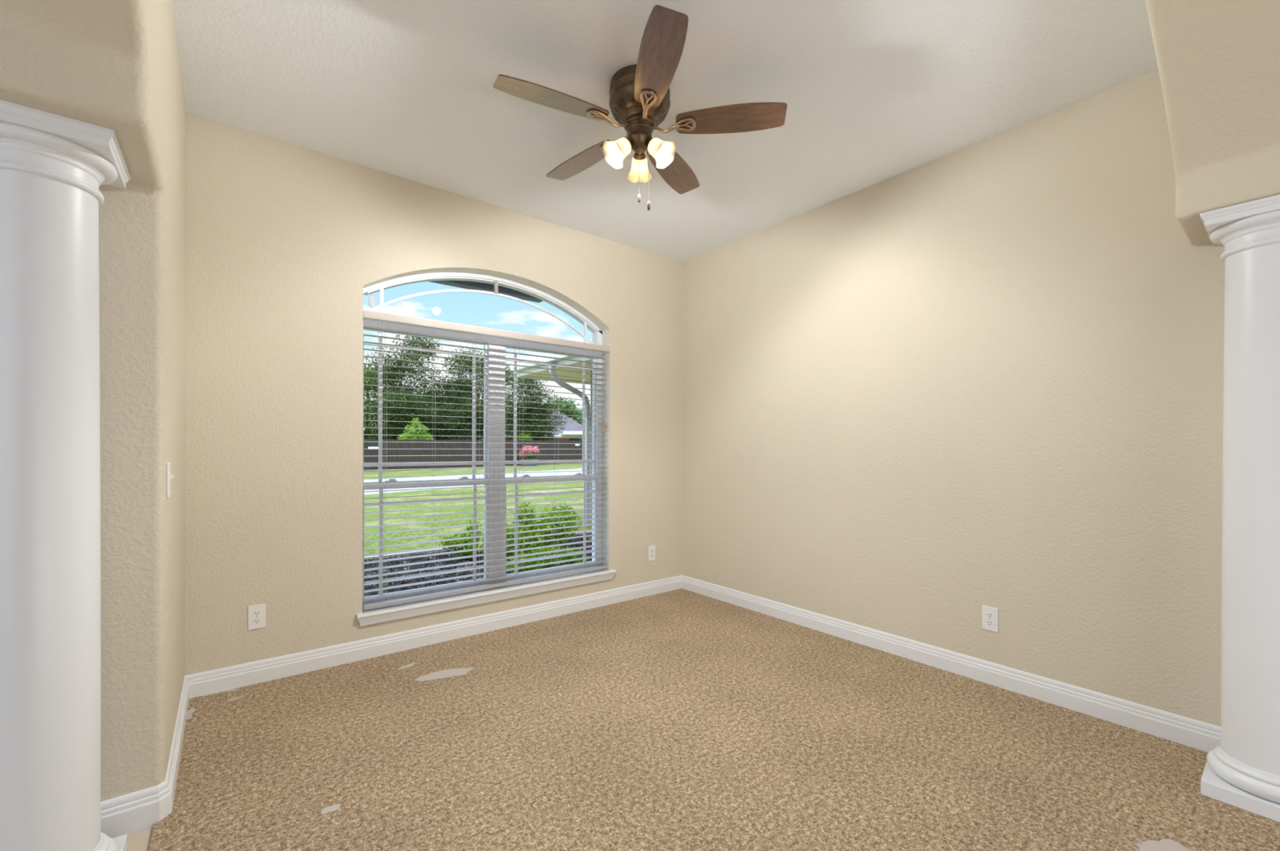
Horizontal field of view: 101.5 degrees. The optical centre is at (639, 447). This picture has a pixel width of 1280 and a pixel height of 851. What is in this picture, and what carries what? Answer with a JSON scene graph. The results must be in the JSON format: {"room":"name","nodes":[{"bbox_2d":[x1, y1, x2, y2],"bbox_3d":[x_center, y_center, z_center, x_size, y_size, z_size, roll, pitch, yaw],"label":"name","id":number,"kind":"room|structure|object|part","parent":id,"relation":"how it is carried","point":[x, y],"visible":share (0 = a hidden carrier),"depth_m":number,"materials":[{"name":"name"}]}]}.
{"room":"empty living room","nodes":[
{"label":"empty living room","id":0,"kind":"room"},
{"bbox_2d":[0,0,186,802],"bbox_3d":[-1.266,-0.197,0.995,0.444,2.948,3.470,0,0,-38],"label":"wall","id":1,"kind":"structure","parent":0,"point":[113,64],"depth_m":1.61,"materials":[{"name":"beige paint"}]},
{"bbox_2d":[100,675,189,839],"bbox_3d":[-1.987,1.128,1.919,0.461,0.119,1.015,0,0,-38],"label":"baseboard","id":2,"kind":"structure","parent":1,"relation":"attached to","point":[137,811],"depth_m":1.63,"materials":[{"name":"white paint"}]},
{"bbox_2d":[166,462,174,498],"bbox_3d":[-1.552,0.106,1.729,0.019,0.116,0.072,0,0,-38],"label":"light switch","id":3,"kind":"object","parent":1,"relation":"attached to","point":[169,477],"visible":1,"depth_m":1.70,"materials":[{"name":"white plastic"}]},
{"bbox_3d":[-1.556,0.106,1.725,0.006,0.116,0.072,0,0,-38],"label":"plate","id":4,"kind":"part","parent":3,"relation":"part of","materials":[{"name":"white plastic"}]},
{"bbox_2d":[184,112,682,675],"bbox_3d":[-1.091,-0.186,3.402,3.900,2.968,0.207,0,0,-38],"label":"wall","id":5,"kind":"structure","parent":0,"point":[285,241],"depth_m":2.79,"materials":[{"name":"beige paint"}]},
{"bbox_2d":[248,604,266,630],"bbox_3d":[-1.917,0.847,2.615,0.072,0.120,0.007,0,0,-38],"label":"wall outlet","id":6,"kind":"object","parent":5,"relation":"attached to","point":[257,613],"visible":1,"depth_m":2.61,"materials":[{"name":"white plastic"}]},
{"bbox_2d":[253,610,261,616],"bbox_3d":[-1.916,0.827,2.614,0.034,0.025,0.002,0,0,-38],"label":"receptacle","id":7,"kind":"object","parent":6,"relation":"attached to","point":[255,613],"depth_m":2.61,"materials":[{"name":"grey plastic"}]},
{"bbox_2d":[253,617,261,623],"bbox_3d":[-1.916,0.866,2.614,0.034,0.025,0.002,0,0,-38],"label":"receptacle","id":8,"kind":"object","parent":6,"relation":"attached to","point":[255,620],"depth_m":2.61,"materials":[{"name":"grey plastic"}]},
{"bbox_2d":[186,575,681,698],"bbox_3d":[-0.884,1.124,3.424,3.169,0.107,0.017,0,0,-38],"label":"baseboard","id":9,"kind":"structure","parent":5,"relation":"attached to","point":[208,682],"depth_m":3.02,"materials":[{"name":"white paint"}]},
{"bbox_2d":[355,271,616,626],"bbox_3d":[-0.926,-0.079,3.488,1.746,2.137,0.205,0,0,-38],"label":"window","id":10,"kind":"structure","parent":5,"relation":"in","point":[375,615],"depth_m":3.48,"materials":[{"name":"white plastic"}]},
{"bbox_3d":[-1.322,-0.240,3.262,0.753,0.923,0.024,0,0,-38],"label":"sash","id":11,"kind":"part","parent":10,"relation":"part of","materials":[{"name":"white plastic"}]},
{"bbox_3d":[-1.312,0.552,3.246,0.753,0.700,0.024,0,0,-38],"label":"sash","id":12,"kind":"part","parent":10,"relation":"part of","materials":[{"name":"white plastic"}]},
{"bbox_2d":[362,310,609,609],"bbox_3d":[-0.904,0.071,3.452,1.671,1.677,0.066,0,0,-38],"label":"window blind","id":13,"kind":"object","parent":10,"relation":"attached to","point":[367,315],"visible":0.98,"depth_m":3.35,"materials":[{"name":"beige plastic"}]},
{"bbox_3d":[-1.466,-0.441,2.974,0.002,0.575,0.002,0,0,-2],"label":"lift cord","id":14,"kind":"part","parent":13,"relation":"part of","materials":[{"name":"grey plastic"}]},
{"bbox_3d":[-1.467,0.079,3.014,0.001,1.625,0.055,0,0,-38],"label":"ladder cord","id":15,"kind":"part","parent":13,"relation":"part of","materials":[{"name":"white fabric"}]},
{"bbox_3d":[-1.255,0.080,3.181,0.001,1.625,0.055,0,0,-38],"label":"ladder cord","id":16,"kind":"part","parent":13,"relation":"part of","materials":[{"name":"white fabric"}]},
{"bbox_3d":[-1.038,0.080,3.353,0.001,1.625,0.055,0,0,-38],"label":"ladder cord","id":17,"kind":"part","parent":13,"relation":"part of","materials":[{"name":"white fabric"}]},
{"bbox_3d":[-0.908,0.900,3.455,1.659,0.020,0.050,0,0,-38],"label":"rail","id":18,"kind":"part","parent":13,"relation":"part of","materials":[{"name":"white plastic"}]},
{"bbox_3d":[-0.804,0.081,3.538,0.001,1.625,0.055,0,0,-38],"label":"ladder cord","id":19,"kind":"part","parent":13,"relation":"part of","materials":[{"name":"white fabric"}]},
{"bbox_3d":[-0.592,0.081,3.705,0.001,1.625,0.055,0,0,-38],"label":"ladder cord","id":20,"kind":"part","parent":13,"relation":"part of","materials":[{"name":"white fabric"}]},
{"bbox_3d":[-0.364,0.082,3.884,0.001,1.625,0.055,0,0,-38],"label":"ladder cord","id":21,"kind":"part","parent":13,"relation":"part of","materials":[{"name":"white fabric"}]},
{"bbox_3d":[-0.261,-0.438,3.925,0.002,0.575,0.002,0,0,16],"label":"lift cord","id":22,"kind":"part","parent":13,"relation":"part of","materials":[{"name":"grey plastic"}]},
{"bbox_3d":[-0.908,0.957,3.462,1.746,0.066,0.137,0,0,-38],"label":"sill","id":23,"kind":"part","parent":10,"relation":"part of","materials":[{"name":"white paint"}]},
{"bbox_3d":[-0.643,-0.238,3.797,0.749,0.923,0.024,0,0,-38],"label":"sash","id":24,"kind":"part","parent":10,"relation":"part of","materials":[{"name":"white plastic"}]},
{"bbox_3d":[-0.633,0.553,3.782,0.749,0.700,0.024,0,0,-38],"label":"sash","id":25,"kind":"part","parent":10,"relation":"part of","materials":[{"name":"white plastic"}]},
{"bbox_2d":[429,280,542,302],"bbox_3d":[-3.102,-1.665,2.524,6.250,0.685,0.890,0,0,-38],"label":"roof eave","id":26,"kind":"object","parent":5,"relation":"attached to","point":[461,284],"visible":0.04,"depth_m":4.35,"materials":[{"name":"grey"}]},
{"bbox_2d":[648,545,655,561],"bbox_3d":[0.096,0.847,4.203,0.072,0.120,0.007,0,0,-38],"label":"wall outlet","id":27,"kind":"object","parent":5,"relation":"attached to","point":[651,549],"visible":1,"depth_m":4.20,"materials":[{"name":"white plastic"}]},
{"bbox_2d":[172,0,1158,262],"bbox_3d":[0.048,-1.643,-0.379,6.800,0.150,7.550,0,0,-38],"label":"ceiling","id":28,"kind":"structure","parent":0,"point":[873,91],"depth_m":2.25,"materials":[{"name":"white paint"}]},
{"bbox_2d":[493,4,786,210],"bbox_3d":[-0.033,-1.291,2.271,1.185,0.552,1.175,0,0,-38],"label":"ceiling fan","id":29,"kind":"object","parent":28,"relation":"hanging from","point":[639,94],"visible":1,"depth_m":2.18,"materials":[{"name":"brown wood"}]},
{"bbox_3d":[-0.344,-1.388,2.083,0.456,0.006,0.147,0,11,-28],"label":"blade","id":30,"kind":"part","parent":29,"relation":"part of","materials":[{"name":"brown wood"}]},
{"bbox_3d":[-0.278,-1.388,2.532,0.456,0.006,0.147,0,11,44],"label":"blade","id":31,"kind":"part","parent":29,"relation":"part of","materials":[{"name":"brown wood"}]},
{"bbox_3d":[-0.098,-1.254,2.215,0.122,0.121,0.115,0,0,-38],"label":"lamp shade","id":32,"kind":"part","parent":29,"relation":"part of","materials":[{"name":"white glass"}]},
{"bbox_3d":[-0.083,-1.268,2.220,0.061,0.059,0.044,0,0,-38],"label":"bulb","id":33,"kind":"part","parent":29,"relation":"part of","materials":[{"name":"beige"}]},
{"bbox_3d":[-0.053,-1.298,2.236,0.056,0.055,0.053,0,0,-38],"label":"lamp arm","id":34,"kind":"part","parent":29,"relation":"part of","materials":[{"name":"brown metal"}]},
{"bbox_3d":[0.001,-1.253,2.375,0.117,0.121,0.120,0,0,-38],"label":"lamp shade","id":35,"kind":"part","parent":29,"relation":"part of","materials":[{"name":"white glass"}]},
{"bbox_3d":[-0.001,-1.298,2.322,0.053,0.055,0.055,0,0,-38],"label":"lamp arm","id":36,"kind":"part","parent":29,"relation":"part of","materials":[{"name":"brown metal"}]},
{"bbox_3d":[0.051,-1.298,2.236,0.053,0.055,0.055,0,0,-38],"label":"lamp arm","id":37,"kind":"part","parent":29,"relation":"part of","materials":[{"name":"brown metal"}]},
{"bbox_3d":[0.080,-1.268,2.221,0.045,0.059,0.059,0,0,-38],"label":"bulb","id":38,"kind":"part","parent":29,"relation":"part of","materials":[{"name":"beige glass"}]},
{"bbox_3d":[0.063,-1.387,1.881,0.147,0.006,0.456,11,-2,-9],"label":"blade","id":39,"kind":"part","parent":29,"relation":"part of","materials":[{"name":"brown wood"}]},
{"bbox_3d":[0.099,-1.253,2.216,0.114,0.121,0.122,0,0,-38],"label":"lamp shade","id":40,"kind":"part","parent":29,"relation":"part of","materials":[{"name":"white glass"}]},
{"bbox_3d":[0.170,-1.387,2.608,0.147,0.006,0.456,-12,-5,26],"label":"blade","id":41,"kind":"part","parent":29,"relation":"part of","materials":[{"name":"brown wood"}]},
{"bbox_3d":[0.380,-1.386,2.206,0.456,0.006,0.147,0,-11,8],"label":"blade","id":42,"kind":"part","parent":29,"relation":"part of","materials":[{"name":"brown wood"}]},
{"bbox_2d":[126,588,1279,850],"bbox_3d":[0.041,1.240,-0.379,6.800,0.120,7.550,0,0,-38],"label":"floor","id":43,"kind":"structure","parent":0,"point":[678,720],"depth_m":2.00,"materials":[{"name":"beige carpet"}]},
{"bbox_2d":[0,99,131,850],"bbox_3d":[-1.545,0.190,1.352,0.295,1.996,0.295,0,0,-38],"label":"column","id":44,"kind":"structure","parent":43,"relation":"on","point":[53,167],"depth_m":1.29,"materials":[{"name":"white paint"}]},
{"bbox_3d":[-1.547,1.104,1.352,0.280,0.083,0.280,0,0,-38],"label":"moulding","id":45,"kind":"part","parent":44,"relation":"part of","materials":[{"name":"white paint"}]},
{"bbox_2d":[1200,194,1279,822],"bbox_3d":[2.116,0.193,1.760,0.295,1.984,0.295,0,0,-38],"label":"column","id":46,"kind":"structure","parent":43,"relation":"on","point":[1242,772],"depth_m":1.72,"materials":[{"name":"white paint"}]},
{"bbox_3d":[2.114,1.093,1.760,0.280,0.083,0.280,0,0,-38],"label":"moulding","id":47,"kind":"part","parent":46,"relation":"part of","materials":[{"name":"white paint"}]},
{"bbox_2d":[681,69,1224,727],"bbox_3d":[2.626,-0.178,1.657,0.150,2.968,7.550,0,0,-38],"label":"wall","id":48,"kind":"structure","parent":0,"point":[988,372],"depth_m":2.62,"materials":[{"name":"beige paint"}]},
{"bbox_2d":[681,575,1221,752],"bbox_3d":[1.445,1.130,3.016,0.017,0.107,3.543,0,0,-38],"label":"baseboard","id":49,"kind":"structure","parent":48,"relation":"attached to","point":[1197,735],"depth_m":2.59,"materials":[{"name":"white paint"}]},
{"bbox_2d":[982,605,998,632],"bbox_3d":[1.759,0.860,2.627,0.007,0.120,0.072,0,0,-38],"label":"wall outlet","id":50,"kind":"object","parent":48,"relation":"attached to","point":[989,615],"visible":1,"depth_m":2.62,"materials":[{"name":"white plastic"}]},
{"bbox_2d":[986,612,993,617],"bbox_3d":[1.757,0.841,2.626,0.002,0.025,0.034,0,0,-38],"label":"receptacle","id":51,"kind":"object","parent":50,"relation":"attached to","point":[988,615],"depth_m":2.62,"materials":[{"name":"grey plastic"}]},
{"bbox_2d":[986,620,993,626],"bbox_3d":[1.757,0.880,2.626,0.002,0.025,0.034,0,0,-38],"label":"receptacle","id":52,"kind":"object","parent":50,"relation":"attached to","point":[988,623],"depth_m":2.62,"materials":[{"name":"grey plastic"}]},
{"bbox_2d":[1145,0,1279,246],"bbox_3d":[0.915,-1.234,0.808,3.633,0.863,0.420,0,0,-38],"label":"wall","id":53,"kind":"structure","parent":0,"point":[1218,61],"depth_m":1.62,"materials":[{"name":"beige paint"}]},
{"label":"outside","id":54,"kind":"structure","parent":0,"visible":0},
{"bbox_2d":[364,462,591,555],"bbox_3d":[-23.364,1.375,53.829,150.000,0.300,106.540,0,0,-38],"label":"ground","id":55,"kind":"structure","parent":54,"point":[457,471],"depth_m":11.24,"materials":[{"name":"green plant"}]},
{"bbox_2d":[364,362,407,439],"bbox_3d":[-20.628,-2.619,39.630,7.238,7.840,5.700,0,0,-18],"label":"tree","id":56,"kind":"object","parent":55,"relation":"on","point":[367,425],"visible":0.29,"depth_m":39.02,"materials":[{"name":"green plant"}]},
{"bbox_2d":[364,386,444,439],"bbox_3d":[-17.330,-1.555,38.581,5.415,5.728,5.752,0,0,-21],"label":"tree","id":57,"kind":"object","parent":55,"relation":"on","point":[400,426],"visible":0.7,"depth_m":37.26,"materials":[{"name":"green plant"}]},
{"bbox_2d":[397,417,433,439],"bbox_3d":[-15.387,-0.386,35.759,2.441,3.371,1.251,0,0,-38],"label":"tree","id":58,"kind":"object","parent":55,"relation":"on","point":[412,432],"visible":0.69,"depth_m":35.62,"materials":[{"name":"green plant"}]},
{"bbox_2d":[364,334,471,439],"bbox_3d":[-17.769,-3.998,41.527,7.997,10.611,6.674,0,0,-38],"label":"tree","id":59,"kind":"object","parent":55,"relation":"on","point":[396,370],"visible":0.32,"depth_m":40.65,"materials":[{"name":"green plant"}]},
{"bbox_2d":[408,399,506,439],"bbox_3d":[-14.471,-1.355,41.584,5.034,5.342,9.055,0,0,40],"label":"tree","id":60,"kind":"object","parent":55,"relation":"on","point":[457,433],"visible":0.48,"depth_m":40.38,"materials":[{"name":"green plant"}]},
{"bbox_2d":[429,346,513,439],"bbox_3d":[-14.316,-3.716,44.694,6.128,10.064,7.329,0,0,26],"label":"tree","id":61,"kind":"object","parent":55,"relation":"on","point":[466,388],"visible":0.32,"depth_m":43.32,"materials":[{"name":"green plant"}]},
{"bbox_2d":[364,439,582,470],"bbox_3d":[-10.243,0.270,33.975,0.073,1.912,36.303,0,0,31],"label":"wooden fence","id":62,"kind":"object","parent":55,"relation":"on","point":[411,444],"visible":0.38,"depth_m":31.73,"materials":[{"name":"wood"}]},
{"bbox_2d":[368,444,378,448],"bbox_3d":[-14.071,-0.063,27.582,0.021,0.300,0.560,0,0,31],"label":"sign","id":63,"kind":"object","parent":62,"relation":"attached to","point":[370,445],"visible":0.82,"depth_m":27.58,"materials":[{"name":"white"}]},
{"bbox_3d":[-14.071,-0.136,27.582,0.020,0.155,0.440,0,0,31],"label":"dark panel","id":64,"kind":"part","parent":63,"relation":"part of","materials":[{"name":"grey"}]},
{"bbox_2d":[364,533,591,596],"bbox_3d":[-1.914,1.270,4.804,5.950,0.110,2.990,0,0,-38],"label":"mulch bed","id":65,"kind":"object","parent":55,"relation":"on","point":[578,540],"visible":0.12,"depth_m":5.37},
{"bbox_2d":[437,520,483,561],"bbox_3d":[-1.967,1.044,5.782,0.506,0.471,0.326,0,0,-38],"label":"shrub","id":66,"kind":"object","parent":65,"relation":"on","point":[471,527],"visible":0.59,"depth_m":5.74,"materials":[{"name":"green plant"}]},
{"bbox_3d":[-1.983,1.079,5.774,0.321,0.401,0.116,0,0,-38],"label":"stem","id":67,"kind":"part","parent":66,"relation":"part of","materials":[{"name":"green plant"}]},
{"bbox_2d":[477,502,581,561],"bbox_3d":[-1.205,0.953,5.932,0.597,0.702,1.344,0,0,39],"label":"shrub","id":68,"kind":"object","parent":65,"relation":"on","point":[525,511],"visible":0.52,"depth_m":5.92,"materials":[{"name":"green plant"}]},
{"bbox_2d":[506,546,588,574],"bbox_3d":[-0.944,1.170,5.313,0.916,0.341,0.480,0,0,-38],"label":"shrub","id":69,"kind":"object","parent":65,"relation":"on","point":[563,558],"visible":0.44,"depth_m":5.21,"materials":[{"name":"green plant"}]},
{"bbox_2d":[364,531,591,560],"bbox_3d":[-2.862,1.273,6.005,5.950,0.100,0.070,0,0,-38],"label":"edging","id":70,"kind":"object","parent":55,"relation":"on","point":[408,553],"visible":0.11,"depth_m":6.14,"materials":[{"name":"beige stone"}]},
{"bbox_2d":[516,431,535,440],"bbox_3d":[-9.518,-0.012,43.211,2.075,2.651,1.064,0,0,-38],"label":"tree","id":71,"kind":"object","parent":55,"relation":"on","point":[529,437],"visible":0.45,"depth_m":42.99,"materials":[{"name":"green plant"}]},
{"bbox_2d":[518,444,539,466],"bbox_3d":[-7.740,0.524,36.439,1.371,1.475,1.336,0,0,4],"label":"flowering bush","id":72,"kind":"object","parent":55,"relation":"on","point":[523,451],"visible":0.8,"depth_m":36.22,"materials":[{"name":"pink plant"}]},
{"bbox_2d":[519,459,538,466],"bbox_3d":[-7.735,1.037,36.442,1.320,0.450,1.320,0,0,-38],"label":"planter","id":73,"kind":"object","parent":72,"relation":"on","point":[526,464],"depth_m":35.95,"materials":[{"name":"grey"}]},
{"bbox_2d":[505,369,568,440],"bbox_3d":[-9.693,-2.983,44.874,6.303,8.621,6.969,0,0,38],"label":"tree","id":74,"kind":"object","parent":55,"relation":"on","point":[540,433],"visible":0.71,"depth_m":43.93,"materials":[{"name":"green plant"}]},
{"bbox_2d":[505,409,582,440],"bbox_3d":[-12.219,-2.099,72.867,13.300,6.700,13.250,0,0,-1],"label":"house","id":75,"kind":"structure","parent":55,"relation":"on","point":[570,426],"depth_m":69.27,"materials":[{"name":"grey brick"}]},
{"bbox_2d":[508,340,592,526],"bbox_3d":[0.906,-0.443,8.395,4.180,3.650,5.140,0,0,-38],"label":"porch","id":76,"kind":"object","parent":55,"relation":"on","point":[588,420],"visible":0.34,"depth_m":8.40,"materials":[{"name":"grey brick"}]},
{"bbox_2d":[546,395,579,415],"bbox_3d":[-16.382,-4.520,104.151,11.971,11.647,7.996,0,0,-38],"label":"tree","id":77,"kind":"object","parent":55,"relation":"on","point":[572,406],"visible":0.19,"depth_m":103.25,"materials":[{"name":"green plant"}]},
{"bbox_2d":[564,407,582,425],"bbox_3d":[-11.743,-3.549,108.256,10.646,9.728,8.298,0,0,-38],"label":"tree","id":78,"kind":"object","parent":55,"relation":"on","point":[579,418],"visible":0.18,"depth_m":104.97,"materials":[{"name":"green plant"}]},
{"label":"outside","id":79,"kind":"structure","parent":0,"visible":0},
{"bbox_2d":[364,469,582,494],"bbox_3d":[3.647,1.272,36.653,124.747,0.030,47.991,0,0,-38],"label":"road","id":80,"kind":"structure","parent":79,"point":[535,474],"depth_m":21.42,"materials":[{"name":"concrete"}]}
]}

